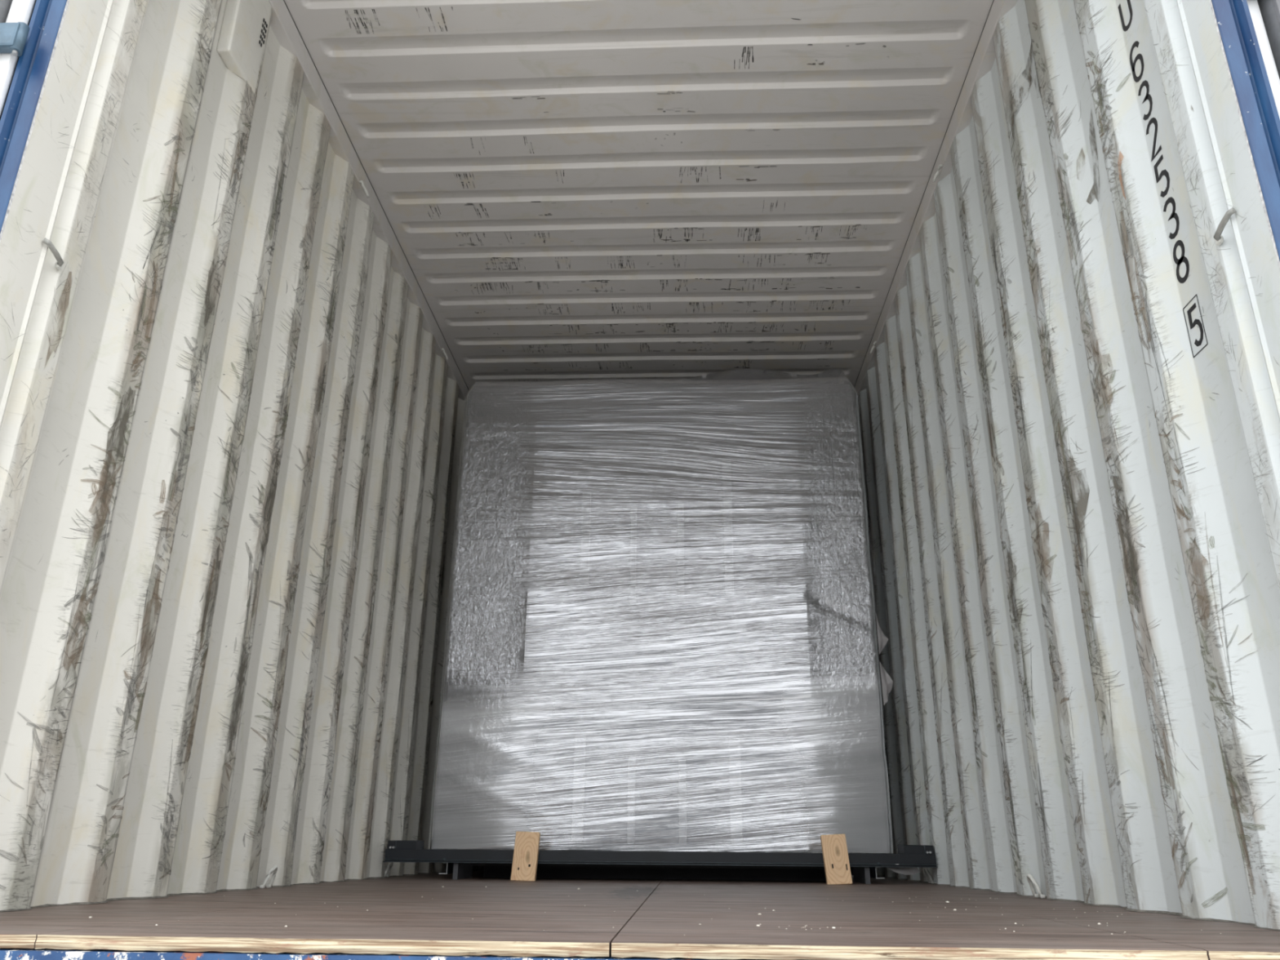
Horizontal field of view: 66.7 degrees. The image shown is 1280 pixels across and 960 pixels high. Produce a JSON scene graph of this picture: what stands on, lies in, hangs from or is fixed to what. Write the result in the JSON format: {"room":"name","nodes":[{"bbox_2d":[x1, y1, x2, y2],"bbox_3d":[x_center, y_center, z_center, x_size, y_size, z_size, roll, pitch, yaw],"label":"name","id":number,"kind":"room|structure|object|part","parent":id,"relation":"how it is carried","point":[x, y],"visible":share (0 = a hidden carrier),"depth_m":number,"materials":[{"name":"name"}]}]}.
{"room":"shipping container interior","nodes":[
{"label":"shipping container interior","id":0,"kind":"room"},
{"bbox_2d":[0,0,494,911],"bbox_3d":[-1.106,0.499,4.697,0.048,2.630,5.992,0,-21,3],"label":"wall","id":1,"kind":"structure","parent":0,"point":[231,429],"depth_m":2.67,"materials":[{"name":"white metal"}]},
{"bbox_2d":[0,0,36,119],"bbox_3d":[-1.297,-0.364,2.364,0.116,2.560,1.159,0,-21,3],"label":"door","id":2,"kind":"structure","parent":1,"relation":"in","point":[15,15],"depth_m":1.99,"materials":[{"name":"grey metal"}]},
{"bbox_2d":[0,0,66,233],"bbox_3d":[-1.253,-0.563,1.981,0.062,2.720,0.176,0,-21,3],"label":"trim","id":3,"kind":"structure","parent":1,"relation":"attached to","point":[23,97],"depth_m":1.99,"materials":[{"name":"blue paint"}]},
{"bbox_2d":[42,237,63,270],"bbox_3d":[-1.211,-0.466,2.011,0.020,0.033,0.074,0,-21,3],"label":"bar","id":4,"kind":"object","parent":1,"relation":"attached to","point":[59,264],"visible":1,"depth_m":2.01,"materials":[{"name":"white metal"}]},
{"bbox_2d":[217,0,271,93],"bbox_3d":[-1.200,-1.377,2.962,0.044,0.360,0.185,0,-21,3],"label":"ventilator cover","id":5,"kind":"object","parent":1,"relation":"attached to","point":[242,35],"visible":0.94,"depth_m":2.91,"materials":[{"name":"white paint"}]},
{"bbox_2d":[259,865,277,888],"bbox_3d":[-1.154,1.238,3.038,0.035,0.065,0.069,0,-21,3],"label":"ring","id":6,"kind":"object","parent":1,"relation":"attached to","point":[274,868],"visible":1,"depth_m":3.03,"materials":[{"name":"white metal"}]},
{"bbox_2d":[359,180,369,197],"bbox_3d":[-1.111,-1.169,3.936,0.035,0.052,0.069,0,-21,3],"label":"ring","id":7,"kind":"object","parent":1,"relation":"attached to","point":[361,182],"visible":1,"depth_m":3.91,"materials":[{"name":"white metal"}]},
{"bbox_2d":[268,0,468,400],"bbox_3d":[-1.105,-0.787,5.183,0.065,0.119,6.000,0,-21,3],"label":"trim","id":8,"kind":"structure","parent":1,"relation":"attached to","point":[282,25],"depth_m":3.87,"materials":[{"name":"white paint"}]},
{"bbox_2d":[384,862,393,877],"bbox_3d":[-1.095,1.695,4.237,0.035,0.065,0.069,0,-21,3],"label":"ring","id":9,"kind":"object","parent":1,"relation":"attached to","point":[390,864],"visible":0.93,"depth_m":4.24,"materials":[{"name":"grey metal"}]},
{"bbox_2d":[441,348,448,359],"bbox_3d":[-1.047,-0.671,5.243,0.035,0.052,0.069,0,-21,3],"label":"ring","id":10,"kind":"object","parent":1,"relation":"attached to","point":[442,349],"visible":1,"depth_m":5.22,"materials":[{"name":"white metal"}]},
{"bbox_2d":[0,947,816,959],"bbox_3d":[-0.074,0.738,1.348,2.640,0.138,0.042,0,-21,3],"label":"trim","id":11,"kind":"structure","parent":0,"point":[6,953],"depth_m":1.38,"materials":[{"name":"blue paint"}]},
{"bbox_2d":[283,0,994,395],"bbox_3d":[0.087,-0.832,5.142,2.327,0.027,6.000,0,-21,3],"label":"ceiling","id":12,"kind":"structure","parent":0,"point":[569,189],"depth_m":3.93,"materials":[{"name":"white paint"}]},
{"bbox_2d":[0,870,1279,959],"bbox_3d":[0.062,1.725,4.165,2.410,0.020,6.009,0,-21,3],"label":"floor","id":13,"kind":"structure","parent":0,"point":[649,917],"depth_m":1.70,"materials":[{"name":"brown wood"}]},
{"bbox_2d":[510,831,540,880],"bbox_3d":[-0.473,1.559,4.029,0.105,0.198,0.080,0,-21,3],"label":"block","id":14,"kind":"object","parent":13,"relation":"on","point":[526,852],"visible":0.96,"depth_m":4.01,"materials":[{"name":"brown wood"}]},
{"bbox_2d":[88,885,1125,935],"bbox_3d":[-0.015,1.033,2.381,2.157,0.005,1.904,0,-21,3],"label":"crumbs","id":15,"kind":"object","parent":13,"relation":"on","point":[442,886],"visible":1,"depth_m":1.81,"materials":[{"name":"white"}]},
{"bbox_2d":[382,840,937,884],"bbox_3d":[0.123,2.003,5.138,2.296,0.152,2.388,0,-21,3],"label":"base frame","id":16,"kind":"object","parent":13,"relation":"on","point":[615,864],"visible":0.93,"depth_m":4.07,"materials":[{"name":"black metal"}]},
{"bbox_3d":[0.085,1.704,4.231,1.600,0.066,0.311,0,-21,3],"label":"under panel","id":17,"kind":"part","parent":16,"relation":"part of","materials":[{"name":"black metal"}]},
{"bbox_2d":[428,368,919,875],"bbox_3d":[0.171,0.897,5.649,2.104,2.512,2.476,0,-21,3],"label":"wrapped package","id":18,"kind":"object","parent":16,"relation":"on","point":[660,617],"visible":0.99,"depth_m":4.59,"materials":[{"name":"white plastic"}]},
{"bbox_3d":[0.084,1.277,4.367,1.960,0.700,0.014,0,-21,3],"label":"plate","id":19,"kind":"part","parent":18,"relation":"part of","materials":[{"name":"clear plastic"}]},
{"bbox_2d":[820,833,852,884],"bbox_3d":[0.800,1.549,3.971,0.110,0.200,0.080,0,-21,3],"label":"block","id":20,"kind":"object","parent":13,"relation":"on","point":[834,847],"visible":0.94,"depth_m":3.96,"materials":[{"name":"brown wood"}]},
{"bbox_2d":[853,0,1279,930],"bbox_3d":[1.254,0.472,4.570,0.050,2.630,6.034,0,-21,3],"label":"wall","id":21,"kind":"structure","parent":0,"point":[1069,403],"depth_m":2.50,"materials":[{"name":"white metal"}]},
{"bbox_2d":[869,341,876,353],"bbox_3d":[1.227,-0.693,5.130,0.035,0.052,0.069,0,-21,3],"label":"ring","id":22,"kind":"object","parent":21,"relation":"attached to","point":[874,342],"visible":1,"depth_m":5.11,"materials":[{"name":"white metal"}]},
{"bbox_2d":[923,866,933,883],"bbox_3d":[1.221,1.673,4.122,0.035,0.065,0.069,0,-21,3],"label":"ring","id":23,"kind":"object","parent":21,"relation":"attached to","point":[930,880],"visible":0.91,"depth_m":4.11,"materials":[{"name":"grey metal"}]},
{"bbox_2d":[852,0,1017,409],"bbox_3d":[1.278,-0.806,5.075,0.065,0.119,6.000,0,-21,3],"label":"trim","id":24,"kind":"structure","parent":21,"relation":"attached to","point":[984,59],"depth_m":3.81,"materials":[{"name":"white paint"}]},
{"bbox_2d":[932,164,942,182],"bbox_3d":[1.163,-1.194,3.814,0.035,0.052,0.069,0,-21,3],"label":"ring","id":25,"kind":"object","parent":21,"relation":"attached to","point":[940,166],"visible":1,"depth_m":3.79,"materials":[{"name":"white metal"}]},
{"bbox_2d":[1026,873,1045,897],"bbox_3d":[1.160,1.193,2.862,0.035,0.065,0.069,0,-21,3],"label":"ring","id":26,"kind":"object","parent":21,"relation":"attached to","point":[1030,878],"visible":1,"depth_m":2.86,"materials":[{"name":"white metal"}]},
{"bbox_3d":[1.150,-0.319,2.017,0.001,0.117,0.060,0,-21,3],"label":"painted frame","id":27,"kind":"part","parent":21,"relation":"part of","materials":[{"name":"black paint"}]},
{"bbox_2d":[1213,207,1235,245],"bbox_3d":[1.097,-0.475,1.827,0.020,0.033,0.079,0,-21,3],"label":"bar","id":28,"kind":"object","parent":21,"relation":"attached to","point":[1219,240],"visible":1,"depth_m":1.82,"materials":[{"name":"white metal"}]},
{"bbox_2d":[1211,0,1279,260],"bbox_3d":[1.136,-0.597,1.833,0.062,2.720,0.176,0,-21,3],"label":"trim","id":29,"kind":"structure","parent":21,"relation":"attached to","point":[1253,91],"depth_m":1.79,"materials":[{"name":"blue paint"}]},
{"bbox_2d":[1246,0,1279,118],"bbox_3d":[1.219,-0.384,2.250,0.116,2.560,1.159,0,-21,3],"label":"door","id":30,"kind":"structure","parent":21,"relation":"in","point":[1264,14],"depth_m":1.86,"materials":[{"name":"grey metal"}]},
{"bbox_3d":[1.257,-0.381,2.257,0.040,2.560,1.140,0,-21,3],"label":"panel","id":31,"kind":"part","parent":30,"relation":"part of","materials":[{"name":"white metal"}]}
]}

